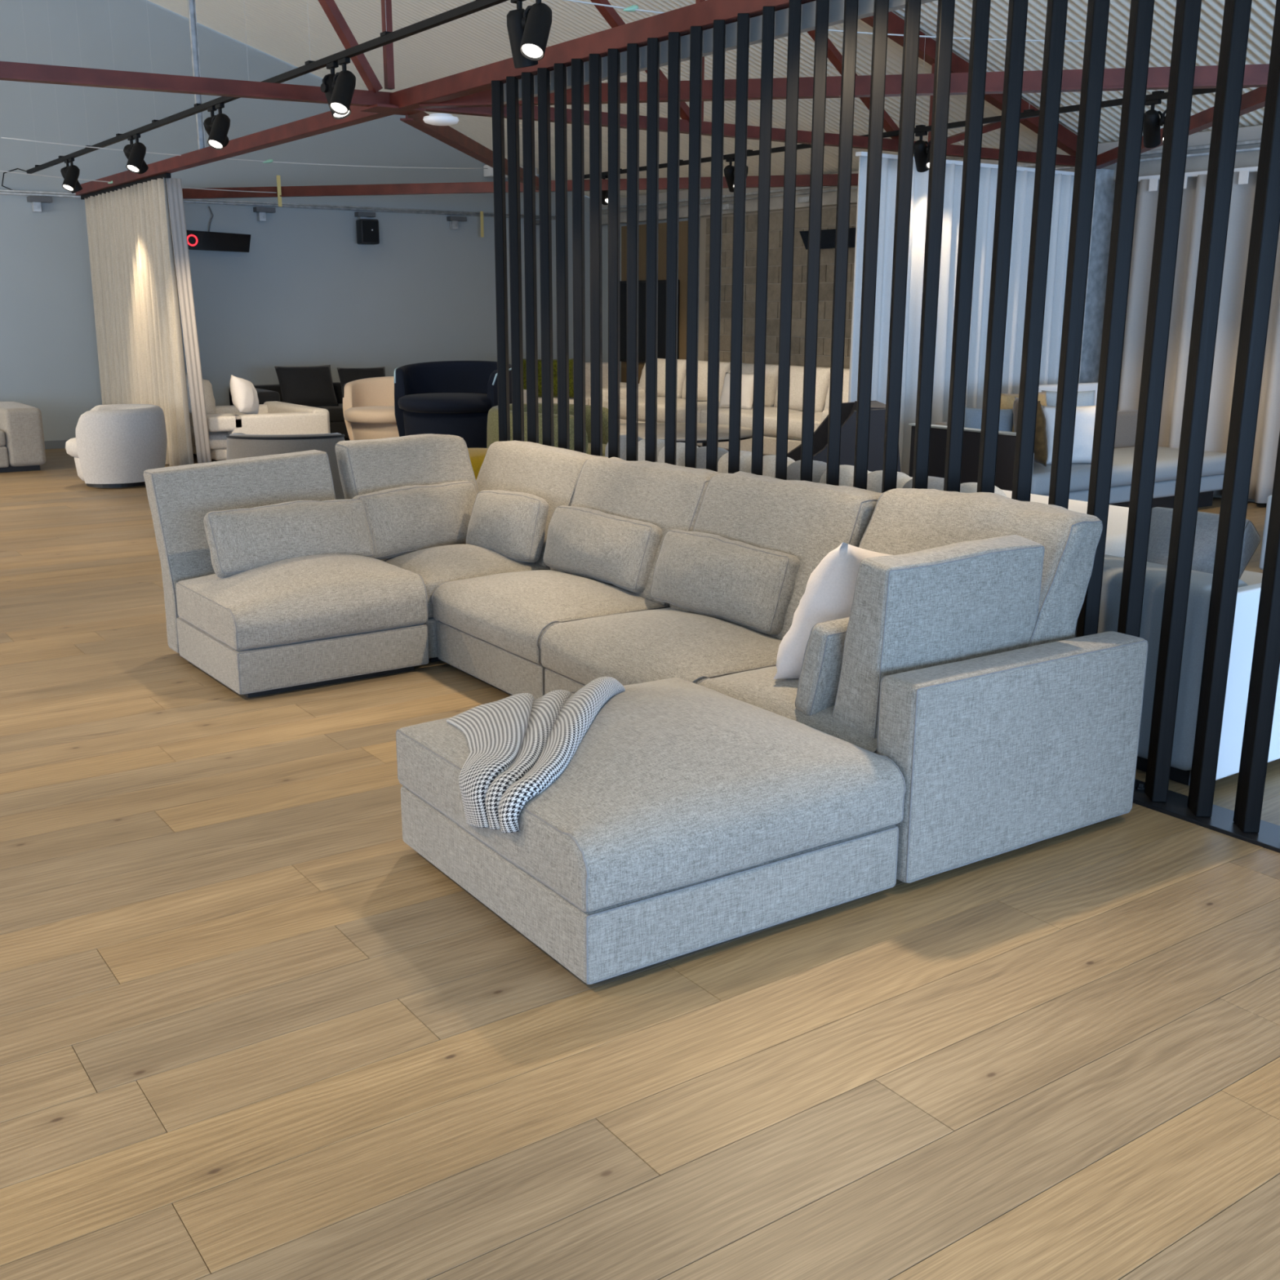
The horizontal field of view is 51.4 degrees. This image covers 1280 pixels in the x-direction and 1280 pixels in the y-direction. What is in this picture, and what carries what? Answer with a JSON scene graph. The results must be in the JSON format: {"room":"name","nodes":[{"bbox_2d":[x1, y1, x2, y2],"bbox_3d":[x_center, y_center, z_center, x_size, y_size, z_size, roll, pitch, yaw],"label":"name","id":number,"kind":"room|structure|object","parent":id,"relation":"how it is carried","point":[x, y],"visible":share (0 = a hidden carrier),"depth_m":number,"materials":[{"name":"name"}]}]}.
{"room":"store","nodes":[
{"label":"store","id":0,"kind":"room"},
{"bbox_2d":[0,0,590,440],"bbox_3d":[-8.303,-4.833,13.061,19.100,6.090,0.200,-9,17,-34],"label":"wall","id":1,"kind":"structure","parent":0,"point":[304,292],"depth_m":15.58,"materials":[{"name":"grey paint"}]},
{"bbox_2d":[186,206,250,252],"bbox_3d":[-4.940,-4.739,15.318,0.880,0.503,0.139,-9,17,-34],"label":"heater","id":2,"kind":"object","parent":1,"relation":"attached to","point":[197,240],"visible":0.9,"depth_m":15.33,"materials":[{"name":"black metal"}]},
{"bbox_2d":[0,189,555,229],"bbox_3d":[-4.740,-4.987,15.413,8.900,0.220,0.115,-9,17,-34],"label":"wall rail","id":3,"kind":"object","parent":1,"relation":"attached to","point":[36,201],"visible":0.79,"depth_m":15.70,"materials":[{"name":"metal"}]},
{"bbox_2d":[355,217,379,244],"bbox_3d":[-3.348,-5.040,16.322,0.230,0.345,0.270,-7,16,-26],"label":"wall speaker","id":4,"kind":"object","parent":1,"relation":"attached to","point":[367,229],"visible":1,"depth_m":16.22,"materials":[{"name":"black"}]},
{"bbox_2d":[182,173,858,199],"bbox_3d":[-1.431,-4.656,13.661,8.816,0.106,0.085,4,15,15],"label":"steel beam","id":5,"kind":"structure","parent":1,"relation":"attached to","point":[828,180],"depth_m":13.89,"materials":[{"name":"red metal"}]},
{"bbox_2d":[0,448,1279,1279],"bbox_3d":[-2.143,0.319,5.339,19.200,0.120,21.600,-9,17,-34],"label":"floor","id":6,"kind":"structure","parent":0,"point":[249,1030],"depth_m":2.92,"materials":[{"name":"brown wood"}]},
{"bbox_2d":[0,401,46,472],"bbox_3d":[-7.014,-1.900,12.645,2.300,0.610,1.170,-9,17,-34],"label":"sofa","id":7,"kind":"object","parent":6,"relation":"on","point":[22,445],"visible":1,"depth_m":12.74,"materials":[{"name":"beige fabric"}]},
{"bbox_2d":[65,404,167,488],"bbox_3d":[-4.672,-1.738,11.871,0.854,0.690,0.890,-4,14,-15],"label":"swivel chair","id":8,"kind":"object","parent":6,"relation":"on","point":[113,446],"visible":0.92,"depth_m":11.54,"materials":[{"name":"fabric"}]},
{"bbox_2d":[189,400,330,461],"bbox_3d":[-4.144,-2.193,14.037,1.270,0.530,1.490,-9,17,-34],"label":"sofa","id":9,"kind":"object","parent":6,"relation":"on","point":[275,417],"visible":0.43,"depth_m":13.47,"materials":[{"name":"white fabric"}]},
{"bbox_2d":[190,426,227,449],"bbox_3d":[-4.224,-2.167,13.991,1.000,0.180,1.150,-9,17,-34],"label":"seat cushion","id":10,"kind":"object","parent":9,"relation":"on","point":[218,440],"depth_m":13.34,"materials":[{"name":"beige fabric"}]},
{"bbox_2d":[229,374,258,413],"bbox_3d":[-4.001,-2.466,13.456,0.236,0.445,0.483,2,14,9],"label":"pillow","id":11,"kind":"object","parent":9,"relation":"on","point":[244,395],"visible":0.99,"depth_m":13.30,"materials":[{"name":"white fabric"}]},
{"bbox_2d":[226,432,345,499],"bbox_3d":[-2.523,-1.149,9.525,0.840,0.700,0.790,-1,14,-3],"label":"tub chair","id":12,"kind":"object","parent":6,"relation":"on","point":[239,445],"visible":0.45,"depth_m":9.16,"materials":[{"name":"beige fabric"}]},
{"bbox_2d":[143,449,428,697],"bbox_3d":[-1.588,-0.338,5.928,0.871,0.875,1.147,-10,17,-35],"label":"sofa section","id":13,"kind":"object","parent":6,"relation":"on","point":[303,622],"visible":0.94,"depth_m":5.68,"materials":[{"name":"grey fabric"}]},
{"bbox_2d":[203,498,374,577],"bbox_3d":[-1.545,-0.464,5.914,0.762,0.293,0.219,-11,18,-39],"label":"lumbar pillow","id":14,"kind":"object","parent":13,"relation":"on","point":[239,540],"visible":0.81,"depth_m":5.82,"materials":[{"name":"grey fabric"}]},
{"bbox_2d":[175,553,426,650],"bbox_3d":[-1.479,-0.216,5.803,0.869,0.280,0.773,-10,17,-35],"label":"seat cushion","id":15,"kind":"object","parent":13,"relation":"on","point":[310,601],"depth_m":5.57,"materials":[{"name":"grey fabric"}]},
{"bbox_2d":[228,382,350,440],"bbox_3d":[-3.401,-2.798,16.224,2.900,0.650,1.070,-9,17,-34],"label":"sofa","id":16,"kind":"object","parent":6,"relation":"on","point":[265,393],"visible":0.05,"depth_m":15.55,"materials":[{"name":"black"}]},
{"bbox_2d":[274,364,338,406],"bbox_3d":[-3.878,-2.954,15.479,0.706,0.470,0.273,-12,18,-40],"label":"pillow","id":17,"kind":"object","parent":16,"relation":"on","point":[309,386],"visible":0.96,"depth_m":15.39,"materials":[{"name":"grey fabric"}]},
{"bbox_2d":[312,403,344,422],"bbox_3d":[-3.820,-2.708,15.794,1.180,0.180,0.836,-9,17,-34],"label":"seat cushion","id":18,"kind":"object","parent":16,"relation":"on","point":[335,412],"depth_m":15.52,"materials":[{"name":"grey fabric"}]},
{"bbox_2d":[342,376,399,439],"bbox_3d":[-2.849,-2.553,14.985,1.020,0.780,1.114,4,15,16],"label":"tub chair","id":19,"kind":"object","parent":6,"relation":"on","point":[368,403],"visible":0.43,"depth_m":14.89,"materials":[{"name":"beige fabric"}]},
{"bbox_2d":[343,405,396,423],"bbox_3d":[-2.893,-2.523,14.842,0.808,0.160,0.808,4,15,16],"label":"seat cushion","id":20,"kind":"object","parent":19,"relation":"on","point":[352,414],"depth_m":14.51,"materials":[{"name":"beige fabric"}]},
{"bbox_2d":[393,360,511,448],"bbox_3d":[-1.894,-2.323,13.604,1.240,1.010,1.300,4,14,14],"label":"tub chair","id":21,"kind":"object","parent":6,"relation":"on","point":[451,397],"visible":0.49,"depth_m":13.31,"materials":[{"name":"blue fabric"}]},
{"bbox_2d":[397,392,491,413],"bbox_3d":[-1.927,-2.409,13.453,1.040,0.160,1.040,4,14,14],"label":"seat cushion","id":22,"kind":"object","parent":21,"relation":"on","point":[407,402],"depth_m":13.07,"materials":[{"name":"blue fabric"}]},
{"bbox_2d":[334,433,608,662],"bbox_3d":[-0.825,-0.505,6.503,1.030,0.926,1.054,-9,17,-33],"label":"sofa section","id":23,"kind":"object","parent":6,"relation":"on","point":[365,466],"visible":0.38,"depth_m":6.48,"materials":[{"name":"grey fabric"}]},
{"bbox_2d":[334,433,478,499],"bbox_3d":[-1.125,-0.724,6.630,0.667,0.565,0.424,-9,17,-33],"label":"cushion","id":24,"kind":"object","parent":23,"relation":"on","point":[365,466],"depth_m":6.57,"materials":[{"name":"grey fabric"}]},
{"bbox_2d":[352,480,477,559],"bbox_3d":[-1.060,-0.587,6.434,0.206,0.321,0.767,13,19,41],"label":"lumbar pillow","id":25,"kind":"object","parent":23,"relation":"on","point":[406,519],"visible":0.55,"depth_m":6.33,"materials":[{"name":"grey fabric"}]},
{"bbox_2d":[381,544,550,617],"bbox_3d":[-0.860,-0.317,6.276,0.676,0.252,0.650,-9,17,-33],"label":"seat cushion","id":26,"kind":"object","parent":23,"relation":"on","point":[437,565],"depth_m":6.09,"materials":[{"name":"grey fabric"}]},
{"bbox_2d":[466,489,548,562],"bbox_3d":[-0.636,-0.544,6.283,0.482,0.313,0.198,12,18,40],"label":"lumbar pillow","id":27,"kind":"object","parent":23,"relation":"on","point":[512,525],"visible":0.88,"depth_m":6.16,"materials":[{"name":"grey fabric"}]},
{"bbox_2d":[475,440,608,568],"bbox_3d":[-0.556,-0.693,6.602,0.382,0.523,0.975,-9,17,-33],"label":"cushion","id":28,"kind":"object","parent":23,"relation":"on","point":[548,473],"depth_m":6.50,"materials":[{"name":"grey fabric"}]},
{"bbox_2d":[486,403,608,456],"bbox_3d":[-0.729,-1.632,11.409,1.158,0.740,1.239,4,14,14],"label":"tub chair","id":29,"kind":"object","parent":6,"relation":"on","point":[492,436],"visible":0.2,"depth_m":11.08,"materials":[{"name":"green fabric"}]},
{"bbox_2d":[431,457,722,699],"bbox_3d":[-0.253,-0.289,5.705,1.011,0.898,0.962,-9,17,-33],"label":"sofa section","id":30,"kind":"object","parent":6,"relation":"on","point":[491,628],"visible":0.59,"depth_m":5.51,"materials":[{"name":"grey fabric"}]},
{"bbox_2d":[431,569,668,664],"bbox_3d":[-0.401,-0.150,5.633,0.651,0.244,0.954,-9,17,-33],"label":"seat cushion","id":31,"kind":"object","parent":30,"relation":"on","point":[508,614],"depth_m":5.42,"materials":[{"name":"grey fabric"}]},
{"bbox_2d":[542,505,662,593],"bbox_3d":[-0.177,-0.404,5.779,0.211,0.301,0.759,-11,18,-38],"label":"lumbar pillow","id":32,"kind":"object","parent":30,"relation":"on","point":[620,552],"visible":0.99,"depth_m":5.64,"materials":[{"name":"grey fabric"}]},
{"bbox_2d":[550,457,722,606],"bbox_3d":[-0.019,-0.498,5.816,0.367,0.545,0.962,-9,17,-33],"label":"cushion","id":33,"kind":"object","parent":30,"relation":"on","point":[668,496],"depth_m":5.68,"materials":[{"name":"grey fabric"}]},
{"bbox_2d":[523,362,639,405],"bbox_3d":[-0.943,-3.133,17.199,2.100,0.850,1.120,-9,17,-34],"label":"sofa","id":34,"kind":"object","parent":6,"relation":"on","point":[605,365],"visible":0.07,"depth_m":17.66,"materials":[{"name":"fabric"}]},
{"bbox_2d":[523,358,573,398],"bbox_3d":[-1.147,-3.253,16.530,0.704,0.485,0.281,-3,14,-12],"label":"pillow","id":35,"kind":"object","parent":34,"relation":"on","point":[571,360],"visible":0.3,"depth_m":16.45,"materials":[{"name":"fabric"}]},
{"bbox_2d":[395,677,906,984],"bbox_3d":[0.005,0.431,3.704,1.043,0.471,1.074,-9,17,-33],"label":"ottoman","id":36,"kind":"object","parent":6,"relation":"on","point":[686,817],"visible":0.85,"depth_m":3.32,"materials":[{"name":"grey fabric"}]},
{"bbox_2d":[446,676,625,832],"bbox_3d":[-0.234,0.301,3.587,0.528,0.260,0.807,-3,14,-12],"label":"throw blanket","id":37,"kind":"object","parent":36,"relation":"on","point":[520,744],"visible":1,"depth_m":3.44,"materials":[{"name":"fabric"}]},
{"bbox_2d":[619,422,752,446],"bbox_3d":[0.290,-1.877,13.123,1.740,0.395,1.740,-9,17,-34],"label":"coffee table","id":38,"kind":"object","parent":6,"relation":"on","point":[723,429],"visible":0.32,"depth_m":12.84,"materials":[{"name":"stone"}]},
{"bbox_2d":[539,471,882,694],"bbox_3d":[0.282,-0.108,4.936,1.021,0.925,0.956,-9,17,-33],"label":"sofa section","id":39,"kind":"object","parent":6,"relation":"on","point":[805,520],"visible":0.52,"depth_m":4.80,"materials":[{"name":"grey fabric"}]},
{"bbox_2d":[540,607,782,685],"bbox_3d":[0.132,0.043,4.868,0.653,0.242,0.950,-9,17,-33],"label":"seat cushion","id":40,"kind":"object","parent":39,"relation":"on","point":[634,647],"depth_m":4.71,"materials":[{"name":"grey fabric"}]},
{"bbox_2d":[650,528,799,635],"bbox_3d":[0.307,-0.234,5.077,0.206,0.309,0.771,-9,17,-33],"label":"lumbar pillow","id":41,"kind":"object","parent":39,"relation":"on","point":[740,583],"visible":0.99,"depth_m":4.95,"materials":[{"name":"grey fabric"}]},
{"bbox_2d":[670,471,882,639],"bbox_3d":[0.504,-0.322,5.057,0.370,0.568,0.921,-9,17,-33],"label":"cushion","id":42,"kind":"object","parent":39,"relation":"on","point":[805,520],"depth_m":4.91,"materials":[{"name":"grey fabric"}]},
{"bbox_2d":[602,386,828,455],"bbox_3d":[1.165,-2.512,15.242,1.270,0.610,4.400,-9,17,-34],"label":"sectional","id":43,"kind":"object","parent":6,"relation":"on","point":[795,416],"visible":0.2,"depth_m":14.48,"materials":[{"name":"beige fabric"}]},
{"bbox_2d":[603,396,702,421],"bbox_3d":[0.214,-2.852,16.320,1.018,0.240,0.970,-9,17,-34],"label":"seat cushion","id":44,"kind":"object","parent":43,"relation":"on","point":[642,400],"depth_m":16.05,"materials":[{"name":"beige fabric"}]},
{"bbox_2d":[639,358,686,398],"bbox_3d":[0.294,-3.275,16.617,0.300,0.478,0.864,-11,18,-38],"label":"cushion","id":45,"kind":"object","parent":43,"relation":"on","point":[682,363],"visible":0.38,"depth_m":16.45,"materials":[{"name":"beige fabric"}]},
{"bbox_2d":[657,401,752,423],"bbox_3d":[0.780,-2.656,15.544,1.018,0.240,0.970,-9,17,-34],"label":"seat cushion","id":46,"kind":"object","parent":43,"relation":"on","point":[681,406],"depth_m":15.21,"materials":[{"name":"beige fabric"}]},
{"bbox_2d":[681,360,730,402],"bbox_3d":[0.796,-3.102,15.931,0.304,0.478,0.863,-8,16,-30],"label":"cushion","id":47,"kind":"object","parent":43,"relation":"on","point":[724,366],"visible":0.37,"depth_m":15.77,"materials":[{"name":"beige fabric"}]},
{"bbox_2d":[718,372,753,409],"bbox_3d":[1.089,-2.755,14.696,0.484,0.384,0.197,13,19,41],"label":"pillow","id":48,"kind":"object","parent":43,"relation":"on","point":[747,384],"visible":0.58,"depth_m":14.57,"materials":[{"name":"white fabric"}]},
{"bbox_2d":[700,406,802,428],"bbox_3d":[1.345,-2.460,14.768,1.018,0.240,0.970,-9,17,-34],"label":"seat cushion","id":49,"kind":"object","parent":43,"relation":"on","point":[746,420],"depth_m":14.49,"materials":[{"name":"beige fabric"}]},
{"bbox_2d":[728,362,778,407],"bbox_3d":[1.287,-2.931,15.255,0.304,0.478,0.863,-11,18,-38],"label":"cushion","id":50,"kind":"object","parent":43,"relation":"on","point":[771,370],"visible":0.27,"depth_m":14.95,"materials":[{"name":"beige fabric"}]},
{"bbox_2d":[763,412,822,439],"bbox_3d":[1.911,-2.264,13.992,1.018,0.240,0.970,-9,17,-34],"label":"seat cushion","id":51,"kind":"object","parent":43,"relation":"on","point":[795,419],"depth_m":13.79,"materials":[{"name":"beige fabric"}]},
{"bbox_2d":[773,364,830,412],"bbox_3d":[1.786,-2.757,14.567,0.303,0.478,0.862,-8,16,-30],"label":"cushion","id":52,"kind":"object","parent":43,"relation":"on","point":[823,374],"visible":0.51,"depth_m":14.40,"materials":[{"name":"beige fabric"}]},
{"bbox_2d":[787,400,900,471],"bbox_3d":[1.227,-1.235,9.521,1.140,0.900,0.800,0,14,0],"label":"lounge chair","id":53,"kind":"object","parent":6,"relation":"on","point":[877,409],"visible":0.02,"depth_m":9.10,"materials":[{"name":"fabric"}]},
{"bbox_2d":[604,435,1128,557],"bbox_3d":[1.252,-0.644,7.419,1.120,0.770,3.662,-9,17,-34],"label":"sofa","id":54,"kind":"object","parent":6,"relation":"on","point":[1117,517],"visible":0.13,"depth_m":6.81,"materials":[{"name":"white fabric"}]},
{"bbox_2d":[491,0,1279,853],"bbox_3d":[0.935,-1.050,5.057,0.175,2.726,6.150,-9,17,-34],"label":"screen","id":55,"kind":"object","parent":6,"relation":"on","point":[1244,823],"visible":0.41,"depth_m":4.70,"materials":[{"name":"black wood"}]},
{"bbox_2d":[697,488,1147,883],"bbox_3d":[0.827,0.067,4.158,1.046,0.965,1.055,-9,17,-33],"label":"sofa section","id":56,"kind":"object","parent":6,"relation":"on","point":[995,754],"visible":0.58,"depth_m":3.85,"materials":[{"name":"grey fabric"}]},
{"bbox_2d":[698,666,877,753],"bbox_3d":[0.634,0.225,4.147,0.654,0.244,0.846,-9,17,-33],"label":"seat cushion","id":57,"kind":"object","parent":56,"relation":"on","point":[757,687],"depth_m":4.06,"materials":[{"name":"grey fabric"}]},
{"bbox_2d":[795,617,849,715],"bbox_3d":[0.741,0.052,4.024,0.602,0.302,0.173,-9,16,-32],"label":"lumbar pillow","id":58,"kind":"object","parent":56,"relation":"on","point":[820,670],"visible":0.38,"depth_m":3.85,"materials":[{"name":"grey fabric"}]},
{"bbox_2d":[773,542,890,679],"bbox_3d":[0.666,-0.073,4.216,0.313,0.544,0.543,11,18,37],"label":"pillow","id":59,"kind":"object","parent":56,"relation":"on","point":[828,594],"visible":0.44,"depth_m":4.04,"materials":[{"name":"white fabric"}]},
{"bbox_2d":[831,534,1044,738],"bbox_3d":[0.875,-0.019,3.892,0.650,0.533,0.223,-9,17,-33],"label":"cushion","id":60,"kind":"object","parent":56,"relation":"on","point":[964,600],"visible":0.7,"depth_m":3.74,"materials":[{"name":"grey fabric"}]},
{"bbox_2d":[859,488,1102,646],"bbox_3d":[1.024,-0.165,4.356,0.410,0.608,0.859,-9,17,-33],"label":"cushion","id":61,"kind":"object","parent":56,"relation":"on","point":[903,521],"depth_m":4.19,"materials":[{"name":"grey fabric"}]},
{"bbox_2d":[908,409,1226,508],"bbox_3d":[3.465,-1.363,10.444,2.736,0.720,1.156,-9,17,-34],"label":"sofa","id":62,"kind":"object","parent":6,"relation":"on","point":[1214,463],"visible":0.3,"depth_m":9.94,"materials":[{"name":"grey fabric"}]},
{"bbox_2d":[964,407,1013,431],"bbox_3d":[2.612,-1.555,10.033,0.402,0.384,0.200,7,15,25],"label":"pillow","id":63,"kind":"object","parent":62,"relation":"on","point":[973,416],"visible":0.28,"depth_m":9.98,"materials":[{"name":"blue fabric"}]},
{"bbox_2d":[1013,396,1048,466],"bbox_3d":[2.874,-1.538,9.787,0.196,0.473,0.464,-2,14,-10],"label":"pillow","id":64,"kind":"object","parent":62,"relation":"on","point":[1041,454],"visible":0.45,"depth_m":9.61,"materials":[{"name":"brown fabric"}]},
{"bbox_2d":[1041,405,1096,464],"bbox_3d":[3.224,-1.525,9.878,0.504,0.427,0.226,-2,14,-11],"label":"pillow","id":65,"kind":"object","parent":62,"relation":"on","point":[1085,415],"visible":0.41,"depth_m":9.81,"materials":[{"name":"white fabric"}]},
{"bbox_2d":[1031,446,1226,495],"bbox_3d":[3.564,-1.348,10.389,2.570,0.180,0.880,-9,17,-34],"label":"seat cushion","id":66,"kind":"object","parent":62,"relation":"on","point":[1214,463],"depth_m":10.05,"materials":[{"name":"grey fabric"}]},
{"bbox_2d":[1078,168,1115,382],"bbox_3d":[4.024,-2.804,12.042,0.320,2.750,0.230,-9,17,-34],"label":"steel column","id":67,"kind":"structure","parent":6,"relation":"on","point":[1104,184],"depth_m":11.82,"materials":[{"name":"metal"}]},
{"bbox_2d":[1096,87,1266,168],"bbox_3d":[3.797,-3.565,9.209,0.085,0.106,4.927,1,14,4],"label":"brace","id":68,"kind":"object","parent":67,"relation":"attached to","point":[1252,100],"visible":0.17,"depth_m":8.87,"materials":[{"name":"red paint"}]},
{"bbox_2d":[1074,494,1279,785],"bbox_3d":[2.152,-0.175,5.205,1.600,0.940,1.270,-9,17,-34],"label":"sofa","id":69,"kind":"object","parent":6,"relation":"on","point":[1249,588],"visible":0.27,"depth_m":4.41,"materials":[{"name":"grey fabric"}]},
{"bbox_2d":[1146,506,1260,579],"bbox_3d":[1.967,-0.271,4.824,0.345,0.377,0.403,-10,17,-35],"label":"cushion","id":70,"kind":"object","parent":69,"relation":"on","point":[1207,523],"visible":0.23,"depth_m":4.74,"materials":[{"name":"grey fabric"}]},
{"bbox_2d":[1259,494,1271,569],"bbox_3d":[2.630,-0.432,4.838,1.100,0.260,0.130,-9,17,-34],"label":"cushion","id":71,"kind":"object","parent":69,"relation":"on","point":[1269,498],"depth_m":4.57,"materials":[{"name":"white fabric"}]},
{"bbox_2d":[147,0,1276,197],"bbox_3d":[-2.121,-4.119,4.228,19.000,3.140,21.191,-9,17,-34],"label":"ceiling","id":72,"kind":"structure","parent":0,"point":[278,28],"depth_m":12.63,"materials":[{"name":"beige metal"}]},
{"bbox_2d":[187,0,205,149],"bbox_3d":[-3.661,-5.126,10.864,0.050,2.320,0.041,-9,17,-34],"label":"strut","id":73,"kind":"object","parent":72,"relation":"hanging from","point":[192,11],"visible":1,"depth_m":10.96,"materials":[{"name":"metal"}]},
{"bbox_2d":[21,0,508,173],"bbox_3d":[-3.040,-4.827,8.910,0.044,2.406,11.150,-9,17,-34],"label":"track","id":74,"kind":"object","parent":72,"relation":"hanging from","point":[386,37],"visible":0.84,"depth_m":7.52,"materials":[{"name":"black metal"}]},
{"bbox_2d":[207,102,230,150],"bbox_3d":[-2.822,-3.430,8.885,0.124,0.291,0.193,4,15,16],"label":"track spotlight","id":75,"kind":"object","parent":74,"relation":"hanging from","point":[220,125],"visible":1,"depth_m":8.86,"materials":[{"name":"black"}]},
{"bbox_2d":[328,57,355,115],"bbox_3d":[-1.628,-3.016,7.246,0.124,0.291,0.193,4,15,16],"label":"track spotlight","id":76,"kind":"object","parent":74,"relation":"hanging from","point":[344,83],"visible":1,"depth_m":7.22,"materials":[{"name":"black"}]},
{"bbox_2d":[506,0,537,68],"bbox_3d":[-0.506,-2.644,5.781,0.124,0.295,0.155,9,16,31],"label":"track spotlight","id":77,"kind":"object","parent":74,"relation":"hanging from","point":[515,30],"visible":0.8,"depth_m":5.74,"materials":[{"name":"black"}]},
{"bbox_2d":[520,0,551,60],"bbox_3d":[-0.445,-2.606,5.623,0.124,0.291,0.193,4,15,16],"label":"track spotlight","id":78,"kind":"object","parent":74,"relation":"hanging from","point":[536,25],"visible":1,"depth_m":5.59,"materials":[{"name":"black metal"}]},
{"bbox_2d":[584,4,1248,178],"bbox_3d":[1.769,-4.449,10.521,0.044,0.934,8.400,-9,17,-34],"label":"track","id":79,"kind":"object","parent":72,"relation":"hanging from","point":[1158,95],"visible":0.43,"depth_m":9.76,"materials":[{"name":"black metal"}]},
{"bbox_2d":[1142,99,1162,148],"bbox_3d":[3.319,-3.333,8.591,0.123,0.285,0.209,8,16,29],"label":"track spotlight","id":80,"kind":"object","parent":79,"relation":"hanging from","point":[1152,120],"visible":0.96,"depth_m":8.55,"materials":[{"name":"black"}]},
{"bbox_2d":[588,124,1266,503],"bbox_3d":[5.558,-2.478,10.243,0.360,3.000,21.200,-9,17,-34],"label":"wall","id":81,"kind":"structure","parent":0,"point":[1247,136],"depth_m":15.47,"materials":[{"name":"grey paint"}]},
{"bbox_2d":[0,0,1077,167],"bbox_3d":[-3.616,-4.372,6.301,18.788,3.520,0.260,-9,17,-34],"label":"roof truss","id":82,"kind":"object","parent":81,"relation":"attached to","point":[374,100],"visible":0.5,"depth_m":8.03,"materials":[{"name":"red metal"}]},
{"bbox_2d":[75,0,816,195],"bbox_3d":[-0.018,-2.774,6.106,0.097,0.096,21.200,-9,17,-34],"label":"steel beam","id":83,"kind":"structure","parent":82,"relation":"attached to","point":[703,14],"depth_m":7.26,"materials":[{"name":"metal"}]},
{"bbox_2d":[80,173,211,466],"bbox_3d":[-5.092,-3.219,13.513,0.274,2.665,3.235,-9,17,-34],"label":"curtain","id":84,"kind":"object","parent":83,"relation":"hanging from","point":[139,254],"visible":0.84,"depth_m":12.81,"materials":[{"name":"fabric"}]},
{"bbox_2d":[419,63,1269,108],"bbox_3d":[1.914,-3.046,7.262,6.543,0.106,0.085,3,14,11],"label":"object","id":85,"kind":"structure","parent":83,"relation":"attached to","point":[1255,75],"depth_m":7.34,"materials":[{"name":"red paint"}]},
{"bbox_2d":[400,111,538,190],"bbox_3d":[-1.218,-3.902,10.724,0.085,0.106,5.071,2,14,5],"label":"brace","id":86,"kind":"object","parent":82,"relation":"attached to","point":[447,135],"visible":0.57,"depth_m":9.58,"materials":[{"name":"red paint"}]},
{"bbox_2d":[848,151,867,402],"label":"curtain","id":87,"kind":"object","parent":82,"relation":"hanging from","point":[860,213],"depth_m":10.48,"materials":[{"name":"white fabric"}]},
{"bbox_2d":[871,153,897,404],"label":"curtain","id":88,"kind":"object","parent":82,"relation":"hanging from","point":[889,162],"depth_m":10.61,"materials":[{"name":"white fabric"}]},
{"bbox_2d":[898,156,928,475],"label":"curtain","id":89,"kind":"object","parent":82,"relation":"hanging from","point":[919,193],"depth_m":10.85,"materials":[{"name":"white fabric"}]},
{"bbox_2d":[931,160,963,424],"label":"curtain","id":90,"kind":"object","parent":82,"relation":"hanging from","point":[953,169],"depth_m":11.02,"materials":[{"name":"white fabric"}]},
{"bbox_2d":[964,163,998,408],"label":"curtain","id":91,"kind":"object","parent":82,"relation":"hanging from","point":[988,172],"depth_m":11.27,"materials":[{"name":"white fabric"}]},
{"bbox_2d":[1001,166,1035,393],"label":"curtain","id":92,"kind":"object","parent":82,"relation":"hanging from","point":[1024,182],"depth_m":11.51,"materials":[{"name":"white fabric"}]},
{"bbox_2d":[1039,170,1074,385],"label":"curtain","id":93,"kind":"object","parent":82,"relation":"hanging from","point":[1057,262],"depth_m":11.78,"materials":[{"name":"white fabric"}]},
{"bbox_2d":[621,220,688,383],"bbox_3d":[0.196,-4.149,17.532,0.050,2.570,1.500,-9,17,-34],"label":"wall panel","id":94,"kind":"object","parent":81,"relation":"attached to","point":[683,225],"visible":0.23,"depth_m":17.11,"materials":[{"name":"brown"}]},
{"bbox_2d":[619,280,679,363],"bbox_3d":[0.099,-4.200,17.549,0.054,1.060,1.320,-9,17,-34],"label":"screen","id":95,"kind":"object","parent":94,"relation":"attached to","point":[661,283],"visible":0.28,"depth_m":17.57,"materials":[{"name":"black"}]},
{"bbox_2d":[604,146,1260,213],"bbox_3d":[2.881,-4.553,13.325,0.090,0.112,11.600,-9,17,-34],"label":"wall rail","id":96,"kind":"object","parent":81,"relation":"attached to","point":[802,199],"visible":0.47,"depth_m":14.69,"materials":[{"name":"metal"}]},
{"bbox_2d":[1117,174,1159,410],"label":"curtain","id":97,"kind":"object","parent":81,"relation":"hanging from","point":[1148,186],"depth_m":11.49,"materials":[{"name":"beige fabric"}]},
{"bbox_2d":[1158,170,1207,448],"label":"curtain","id":98,"kind":"object","parent":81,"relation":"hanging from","point":[1194,183],"depth_m":11.20,"materials":[{"name":"beige fabric"}]},
{"bbox_2d":[1204,166,1257,453],"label":"curtain","id":99,"kind":"object","parent":81,"relation":"hanging from","point":[1228,325],"depth_m":10.87,"materials":[{"name":"beige fabric"}]},
{"bbox_2d":[1248,226,1279,503],"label":"curtain","id":100,"kind":"object","parent":81,"relation":"hanging from","point":[1268,426],"depth_m":10.68,"materials":[{"name":"beige fabric"}]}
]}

